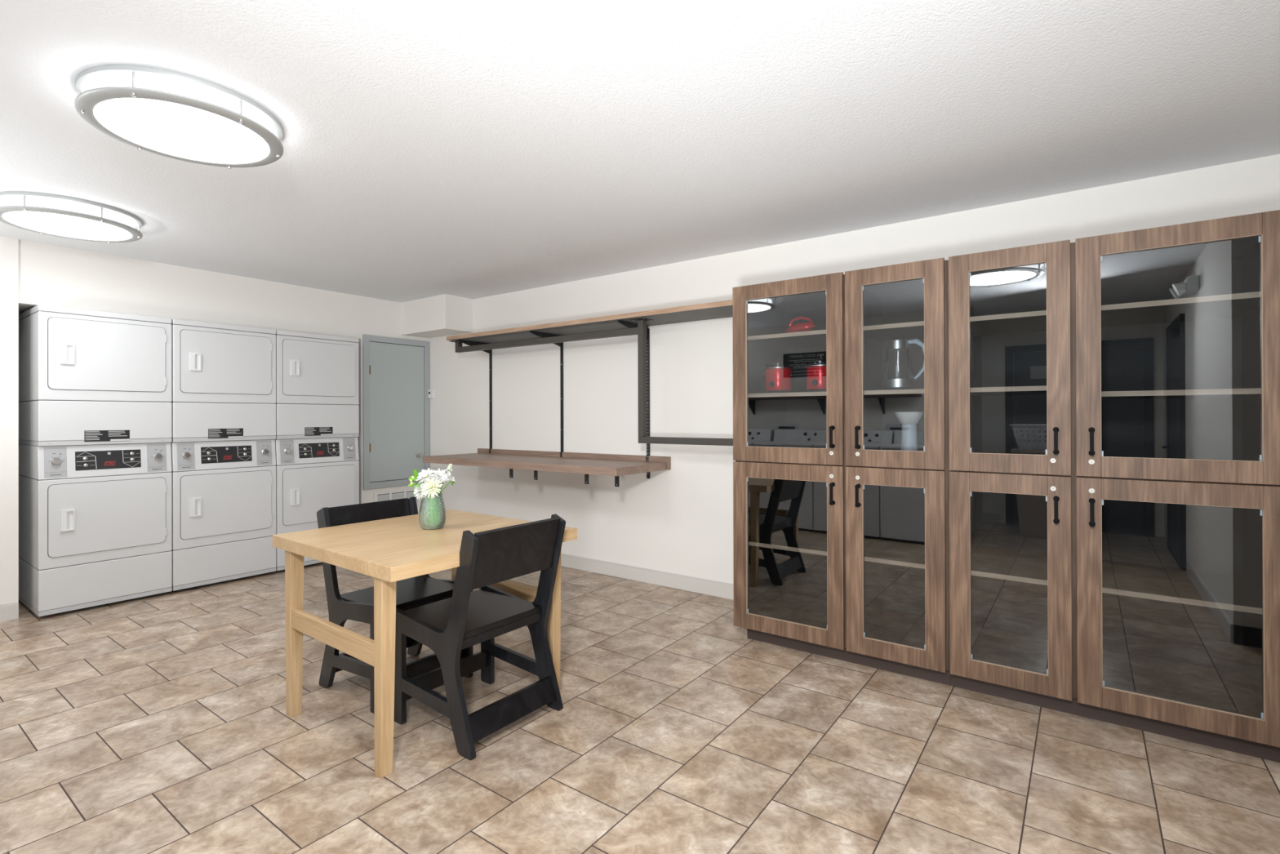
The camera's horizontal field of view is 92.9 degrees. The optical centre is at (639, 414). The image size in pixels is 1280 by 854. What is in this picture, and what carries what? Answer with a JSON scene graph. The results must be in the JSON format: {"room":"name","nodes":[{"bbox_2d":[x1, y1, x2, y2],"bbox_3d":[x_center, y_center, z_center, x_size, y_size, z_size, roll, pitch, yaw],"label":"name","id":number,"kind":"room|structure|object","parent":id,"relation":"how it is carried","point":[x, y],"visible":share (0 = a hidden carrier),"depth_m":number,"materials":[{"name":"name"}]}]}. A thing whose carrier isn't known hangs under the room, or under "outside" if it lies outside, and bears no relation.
{"room":"laundry","nodes":[
{"label":"laundry","id":0,"kind":"room"},
{"bbox_2d":[0,235,18,604],"bbox_3d":[-4.427,0.085,3.134,0.112,2.363,1.716,0,0,36],"label":"wall pier","id":1,"kind":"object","parent":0,"point":[9,247],"visible":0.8,"depth_m":3.76,"materials":[{"name":"white paint"}]},
{"bbox_2d":[0,601,18,622],"bbox_3d":[-4.375,1.214,3.094,0.013,0.104,1.715,0,0,36],"label":"baseboard","id":2,"kind":"object","parent":1,"relation":"attached to","point":[8,611],"visible":1,"depth_m":3.75,"materials":[{"name":"white paint"}]},
{"bbox_2d":[18,305,34,314],"bbox_3d":[-3.568,0.235,4.952,0.650,2.068,2.433,0,0,36],"label":"wall","id":3,"kind":"structure","parent":0,"point":[22,308],"depth_m":3.99,"materials":[{"name":"white paint"}]},
{"bbox_2d":[18,240,429,513],"bbox_3d":[-3.055,0.086,5.019,0.100,2.363,2.948,0,0,36],"label":"wall","id":4,"kind":"structure","parent":0,"point":[51,275],"depth_m":4.57,"materials":[{"name":"white paint"}]},
{"bbox_2d":[362,334,429,489],"bbox_3d":[-2.328,-0.028,5.875,0.064,1.430,0.697,0,0,36],"label":"door","id":5,"kind":"structure","parent":4,"relation":"in","point":[396,371],"depth_m":5.86,"materials":[{"name":"grey paint"}]},
{"bbox_2d":[373,488,419,514],"bbox_3d":[-2.347,0.908,5.887,0.012,0.358,0.482,0,0,36],"label":"air vent","id":6,"kind":"object","parent":4,"relation":"in","point":[407,493],"visible":0.25,"depth_m":5.87,"materials":[{"name":"white metal"}]},
{"bbox_2d":[0,0,1279,302],"bbox_3d":[-1.127,-1.149,1.862,8.250,0.080,5.970,0,0,36],"label":"ceiling","id":7,"kind":"structure","parent":0,"point":[466,148],"depth_m":2.27,"materials":[{"name":"white paint"}]},
{"bbox_2d":[0,191,142,244],"bbox_3d":[-3.080,-1.053,3.290,0.604,0.094,0.604,0,0,36],"label":"ceiling lamp","id":8,"kind":"object","parent":7,"relation":"attached to","point":[42,213],"visible":1,"depth_m":3.18,"materials":[{"name":"white"}]},
{"bbox_2d":[74,64,283,168],"bbox_3d":[-1.651,-1.060,2.220,0.604,0.094,0.604,0,0,36],"label":"ceiling lamp","id":9,"kind":"object","parent":7,"relation":"attached to","point":[169,113],"visible":1,"depth_m":2.10,"materials":[{"name":"silver metal"}]},
{"bbox_2d":[93,97,269,163],"bbox_3d":[-1.651,-1.022,2.220,0.532,0.011,0.532,0,0,36],"label":"diffuser","id":10,"kind":"object","parent":9,"relation":"attached to","point":[182,129],"depth_m":2.18,"materials":[{"name":"white plastic"}]},
{"bbox_2d":[0,562,1279,853],"bbox_3d":[-1.120,1.284,1.856,8.250,0.060,5.970,0,0,36],"label":"floor","id":11,"kind":"structure","parent":0,"point":[159,723],"depth_m":2.23,"materials":[{"name":"tile"}]},
{"bbox_2d":[18,304,172,616],"bbox_3d":[-3.779,0.282,4.222,0.719,1.926,0.680,0,0,36],"label":"dryer","id":12,"kind":"object","parent":11,"relation":"on","point":[95,387],"visible":0.98,"depth_m":3.98,"materials":[{"name":"white metal"}]},
{"bbox_2d":[170,319,275,591],"bbox_3d":[-3.374,0.282,4.776,0.719,1.926,0.680,0,0,36],"label":"dryer","id":13,"kind":"object","parent":11,"relation":"on","point":[223,442],"visible":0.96,"depth_m":4.55,"materials":[{"name":"white metal"}]},
{"bbox_2d":[274,329,359,570],"bbox_3d":[-2.969,0.283,5.330,0.719,1.926,0.680,0,0,36],"label":"dryer","id":14,"kind":"object","parent":11,"relation":"on","point":[317,403],"visible":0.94,"depth_m":5.08,"materials":[{"name":"white metal"}]},
{"bbox_2d":[316,496,472,713],"bbox_3d":[-1.157,0.842,2.882,0.528,0.829,0.480,0,0,36],"label":"dining chair","id":15,"kind":"object","parent":11,"relation":"on","point":[424,589],"visible":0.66,"depth_m":2.79,"materials":[{"name":"black wood"}]},
{"bbox_2d":[272,509,577,777],"bbox_3d":[-0.926,0.883,2.669,0.934,0.745,0.898,0,0,38],"label":"dining table","id":16,"kind":"object","parent":11,"relation":"on","point":[391,550],"visible":0.74,"depth_m":2.40,"materials":[{"name":"brown wood"}]},
{"bbox_2d":[418,492,445,529],"bbox_3d":[-0.936,0.431,2.743,0.115,0.157,0.115,0,0,36],"label":"glass vase","id":17,"kind":"object","parent":16,"relation":"on","point":[428,526],"visible":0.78,"depth_m":2.72,"materials":[{"name":"glass"}]},
{"bbox_2d":[408,469,433,523],"bbox_3d":[-0.988,0.367,2.738,0.108,0.247,0.034,0,0,0],"label":"sprig","id":18,"kind":"object","parent":17,"relation":"in","point":[411,478],"visible":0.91,"depth_m":2.73,"materials":[{"name":"green plant"}]},
{"bbox_2d":[413,482,436,524],"bbox_3d":[-0.970,0.399,2.729,0.089,0.194,0.070,0,0,5],"label":"chrysanthemum","id":19,"kind":"object","parent":17,"relation":"in","point":[419,494],"visible":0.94,"depth_m":2.72,"materials":[{"name":"white plant"}]},
{"bbox_2d":[416,467,435,521],"bbox_3d":[-0.962,0.367,2.732,0.084,0.256,0.073,0,0,-6],"label":"daisy","id":20,"kind":"object","parent":17,"relation":"in","point":[424,474],"visible":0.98,"depth_m":2.73,"materials":[{"name":"white plant"}]},
{"bbox_2d":[419,475,443,524],"bbox_3d":[-0.929,0.385,2.705,0.099,0.221,0.062,0,0,15],"label":"chrysanthemum","id":21,"kind":"object","parent":17,"relation":"in","point":[429,486],"visible":1,"depth_m":2.70,"materials":[{"name":"beige plant"}]},
{"bbox_2d":[426,493,439,525],"bbox_3d":[-0.934,0.420,2.742,0.050,0.153,0.054,0,0,15],"label":"stems","id":22,"kind":"object","parent":17,"relation":"in","point":[433,501],"visible":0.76,"depth_m":2.73,"materials":[{"name":"green plant"}]},
{"bbox_2d":[431,467,450,519],"bbox_3d":[-0.902,0.368,2.753,0.081,0.253,0.092,0,0,36],"label":"chrysanthemum","id":23,"kind":"object","parent":17,"relation":"in","point":[437,473],"visible":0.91,"depth_m":2.75,"materials":[{"name":"white plant"}]},
{"bbox_2d":[434,463,452,524],"bbox_3d":[-0.886,0.355,2.745,0.082,0.271,0.041,0,0,11],"label":"spike","id":24,"kind":"object","parent":17,"relation":"in","point":[446,475],"visible":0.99,"depth_m":2.74,"materials":[{"name":"white plant"}]},
{"bbox_2d":[432,475,455,515],"bbox_3d":[-0.888,0.383,2.748,0.116,0.216,0.034,0,0,11],"label":"sprig","id":25,"kind":"object","parent":17,"relation":"in","point":[452,479],"visible":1,"depth_m":2.74,"materials":[{"name":"white plant"}]},
{"bbox_2d":[394,513,565,759],"bbox_3d":[-0.668,0.840,2.542,0.528,0.829,0.480,0,0,36],"label":"dining chair","id":26,"kind":"object","parent":11,"relation":"on","point":[448,626],"visible":0.98,"depth_m":2.44,"materials":[{"name":"black wood"}]},
{"bbox_2d":[732,257,951,685],"bbox_3d":[1.142,0.269,3.329,1.078,1.963,0.716,0,0,36],"label":"tall cabinet","id":27,"kind":"object","parent":11,"relation":"on","point":[841,535],"visible":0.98,"depth_m":3.30,"materials":[{"name":"brown wood"}]},
{"bbox_2d":[760,357,795,393],"bbox_3d":[0.803,-0.227,3.529,0.200,0.214,0.200,0,0,36],"label":"slow cooker","id":28,"kind":"object","parent":27,"relation":"on","point":[777,379],"visible":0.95,"depth_m":3.46,"materials":[{"name":"red metal"}]},
{"bbox_2d":[746,333,826,349],"bbox_3d":[0.994,-0.432,3.507,0.581,0.021,0.590,0,0,36],"label":"shelf","id":29,"kind":"object","parent":27,"relation":"attached to","point":[773,341],"depth_m":3.50,"materials":[{"name":"beige wood"}]},
{"bbox_2d":[747,525,826,551],"bbox_3d":[0.997,0.721,3.504,0.581,0.021,0.590,0,0,36],"label":"shelf","id":30,"kind":"object","parent":27,"relation":"attached to","point":[791,538],"depth_m":3.50,"materials":[{"name":"beige wood"}]},
{"bbox_2d":[753,395,826,399],"bbox_3d":[0.995,-0.111,3.506,0.581,0.021,0.590,0,0,36],"label":"shelf","id":31,"kind":"object","parent":27,"relation":"attached to","point":[755,397],"depth_m":3.56,"materials":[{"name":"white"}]},
{"bbox_2d":[786,315,814,333],"bbox_3d":[0.922,-0.505,3.491,0.168,0.123,0.068,0,0,36],"label":"iron","id":32,"kind":"object","parent":27,"relation":"on","point":[802,326],"visible":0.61,"depth_m":3.47,"materials":[{"name":"red metal"}]},
{"bbox_2d":[802,354,826,391],"bbox_3d":[1.004,-0.228,3.381,0.200,0.214,0.200,0,0,36],"label":"slow cooker","id":33,"kind":"object","parent":27,"relation":"on","point":[815,375],"visible":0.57,"depth_m":3.32,"materials":[{"name":"red metal"}]},
{"bbox_2d":[862,325,924,342],"bbox_3d":[1.416,-0.434,3.198,0.432,0.021,0.590,0,0,36],"label":"shelf","id":34,"kind":"object","parent":27,"relation":"attached to","point":[872,334],"depth_m":3.16,"materials":[{"name":"beige"}]},
{"bbox_2d":[863,393,924,397],"bbox_3d":[1.417,-0.113,3.197,0.432,0.021,0.590,0,0,36],"label":"shelf","id":35,"kind":"object","parent":27,"relation":"attached to","point":[865,395],"depth_m":3.18,"materials":[{"name":"beige"}]},
{"bbox_2d":[863,536,924,564],"bbox_3d":[1.420,0.719,3.196,0.432,0.021,0.590,0,0,36],"label":"shelf","id":36,"kind":"object","parent":27,"relation":"attached to","point":[882,549],"depth_m":3.19,"materials":[{"name":"beige wood"}]},
{"bbox_2d":[880,338,924,390],"bbox_3d":[1.338,-0.255,3.124,0.173,0.264,0.210,0,0,-20],"label":"glass kettle","id":37,"kind":"object","parent":27,"relation":"on","point":[892,344],"visible":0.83,"depth_m":3.10,"materials":[{"name":"grey"}]},
{"bbox_2d":[894,412,924,450],"bbox_3d":[1.377,0.116,3.109,0.136,0.262,0.136,0,0,36],"label":"coffee grinder","id":38,"kind":"object","parent":27,"relation":"on","point":[908,420],"visible":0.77,"depth_m":3.07,"materials":[{"name":"grey"}]},
{"bbox_2d":[946,209,1279,762],"bbox_3d":[2.016,0.265,2.690,1.085,1.963,0.716,0,0,36],"label":"tall cabinet","id":39,"kind":"object","parent":11,"relation":"on","point":[1113,399],"visible":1,"depth_m":2.68,"materials":[{"name":"brown wood"}]},
{"bbox_2d":[969,390,1046,395],"bbox_3d":[1.804,-0.114,2.915,0.436,0.021,0.590,0,0,36],"label":"shelf","id":40,"kind":"object","parent":39,"relation":"attached to","point":[972,393],"depth_m":2.88,"materials":[{"name":"beige wood"}]},
{"bbox_2d":[969,315,1046,336],"bbox_3d":[1.803,-0.436,2.916,0.436,0.021,0.590,0,0,36],"label":"shelf","id":41,"kind":"object","parent":39,"relation":"attached to","point":[987,325],"depth_m":2.91,"materials":[{"name":"beige"}]},
{"bbox_2d":[970,546,1047,580],"bbox_3d":[1.806,0.717,2.913,0.436,0.021,0.590,0,0,36],"label":"shelf","id":42,"kind":"object","parent":39,"relation":"attached to","point":[1003,562],"depth_m":2.90,"materials":[{"name":"beige wood"}]},
{"bbox_2d":[1101,393,1261,399],"bbox_3d":[2.230,-0.086,2.603,0.585,0.021,0.590,0,0,36],"label":"shelf","id":43,"kind":"object","parent":39,"relation":"attached to","point":[1104,396],"depth_m":2.48,"materials":[{"name":"beige"}]},
{"bbox_2d":[1101,297,1261,327],"bbox_3d":[2.229,-0.438,2.604,0.585,0.021,0.590,0,0,36],"label":"shelf","id":44,"kind":"object","parent":39,"relation":"attached to","point":[1192,310],"depth_m":2.53,"materials":[{"name":"beige"}]},
{"bbox_2d":[1102,560,1262,608],"bbox_3d":[2.232,0.715,2.601,0.585,0.021,0.590,0,0,36],"label":"shelf","id":45,"kind":"object","parent":39,"relation":"attached to","point":[1210,587],"depth_m":2.53,"materials":[{"name":"beige wood"}]},
{"bbox_2d":[428,154,1279,583],"bbox_3d":[0.831,0.072,4.065,7.500,2.363,0.100,0,0,36],"label":"wall","id":46,"kind":"structure","parent":0,"point":[678,519],"depth_m":4.48,"materials":[{"name":"white paint"}]},
{"bbox_2d":[428,389,434,398],"bbox_3d":[-2.112,-0.216,6.141,0.090,0.090,0.023,0,0,36],"label":"thermostat","id":47,"kind":"object","parent":46,"relation":"attached to","point":[431,392],"visible":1,"depth_m":6.12,"materials":[{"name":"white plastic"}]},
{"bbox_2d":[400,293,473,337],"bbox_3d":[-1.956,-0.940,5.852,0.699,0.314,0.308,0,0,36],"label":"soffit","id":48,"kind":"object","parent":46,"relation":"attached to","point":[442,315],"depth_m":5.70,"materials":[{"name":"white paint"}]},
{"bbox_2d":[488,349,492,453],"bbox_3d":[-1.377,-0.131,5.608,0.023,1.021,0.015,0,0,36],"label":"shelf standard","id":49,"kind":"object","parent":46,"relation":"attached to","point":[491,353],"visible":0.98,"depth_m":5.61,"materials":[{"name":"black metal"}]},
{"bbox_2d":[457,339,490,353],"bbox_3d":[-1.485,-0.612,5.463,0.024,0.094,0.351,0,0,36],"label":"shelf bracket","id":50,"kind":"object","parent":49,"relation":"attached to","point":[466,342],"visible":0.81,"depth_m":5.45,"materials":[{"name":"black metal"}]},
{"bbox_2d":[422,448,671,475],"bbox_3d":[-0.823,0.356,4.833,2.151,0.095,0.611,0,0,36],"label":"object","id":51,"kind":"structure","parent":46,"relation":"attached to","point":[608,464],"depth_m":4.63,"materials":[{"name":"brown laminate"}]},
{"bbox_2d":[509,468,513,477],"bbox_3d":[-0.973,0.441,4.664,0.034,0.076,0.044,0,0,36],"label":"tab","id":52,"kind":"object","parent":51,"relation":"attached to","point":[511,470],"visible":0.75,"depth_m":4.65,"materials":[{"name":"black metal"}]},
{"bbox_2d":[533,470,537,479],"bbox_3d":[-0.759,0.440,4.507,0.034,0.076,0.044,0,0,36],"label":"tab","id":53,"kind":"object","parent":51,"relation":"attached to","point":[535,472],"visible":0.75,"depth_m":4.49,"materials":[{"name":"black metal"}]},
{"bbox_2d":[584,474,588,484],"bbox_3d":[-0.357,0.439,4.213,0.034,0.076,0.044,0,0,36],"label":"tab","id":54,"kind":"object","parent":51,"relation":"attached to","point":[586,476],"visible":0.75,"depth_m":4.20,"materials":[{"name":"black metal"}]},
{"bbox_2d":[614,475,619,486],"bbox_3d":[-0.142,0.438,4.056,0.034,0.076,0.044,0,0,36],"label":"tab","id":55,"kind":"object","parent":51,"relation":"attached to","point":[616,477],"visible":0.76,"depth_m":4.04,"materials":[{"name":"black metal"}]},
{"bbox_2d":[560,342,563,457],"bbox_3d":[-0.653,-0.134,5.079,0.023,1.021,0.015,0,0,36],"label":"shelf standard","id":56,"kind":"object","parent":46,"relation":"attached to","point":[562,347],"visible":0.98,"depth_m":5.07,"materials":[{"name":"black metal"}]},
{"bbox_2d":[529,330,561,346],"bbox_3d":[-0.761,-0.615,4.933,0.024,0.094,0.351,0,0,36],"label":"shelf bracket","id":57,"kind":"object","parent":56,"relation":"attached to","point":[541,335],"visible":0.7,"depth_m":4.91,"materials":[{"name":"black metal"}]},
{"bbox_2d":[477,448,671,470],"bbox_3d":[-0.649,0.356,5.072,2.151,0.095,0.020,0,0,36],"label":"backsplash","id":58,"kind":"structure","parent":46,"relation":"attached to","point":[540,453],"depth_m":4.93,"materials":[{"name":"brown laminate"}]},
{"bbox_2d":[446,299,733,343],"bbox_3d":[-0.398,-0.681,4.657,2.963,0.034,0.394,0,0,36],"label":"wall shelf","id":59,"kind":"object","parent":46,"relation":"attached to","point":[719,309],"visible":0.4,"depth_m":4.42,"materials":[{"name":"brown laminate"}]},
{"bbox_2d":[448,327,637,352],"bbox_3d":[-0.838,-0.614,4.880,2.067,0.098,0.115,0,0,36],"label":"frame","id":60,"kind":"object","parent":59,"relation":"hanging from","point":[628,331],"visible":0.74,"depth_m":4.77,"materials":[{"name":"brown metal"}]},
{"bbox_2d":[631,317,733,445],"bbox_3d":[0.356,-0.236,4.007,0.956,0.863,0.115,0,0,36],"label":"frame","id":61,"kind":"object","parent":59,"relation":"hanging from","point":[642,322],"visible":0.54,"depth_m":4.23,"materials":[{"name":"brown metal"}]},
{"bbox_2d":[560,553,733,599],"bbox_3d":[-0.593,1.208,5.037,3.845,0.104,0.012,0,0,36],"label":"baseboard","id":62,"kind":"structure","parent":46,"relation":"attached to","point":[714,588],"depth_m":4.53,"materials":[{"name":"white paint"}]},
{"bbox_2d":[646,328,649,478],"bbox_3d":[0.060,-0.087,4.557,0.023,1.122,0.015,0,0,36],"label":"shelf standard","id":63,"kind":"object","parent":46,"relation":"attached to","point":[648,339],"visible":0.84,"depth_m":4.55,"materials":[{"name":"black metal"}]},
{"bbox_2d":[617,320,648,338],"bbox_3d":[-0.049,-0.618,4.412,0.024,0.094,0.351,0,0,36],"label":"shelf bracket","id":64,"kind":"object","parent":63,"relation":"attached to","point":[629,325],"visible":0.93,"depth_m":4.37,"materials":[{"name":"black metal"}]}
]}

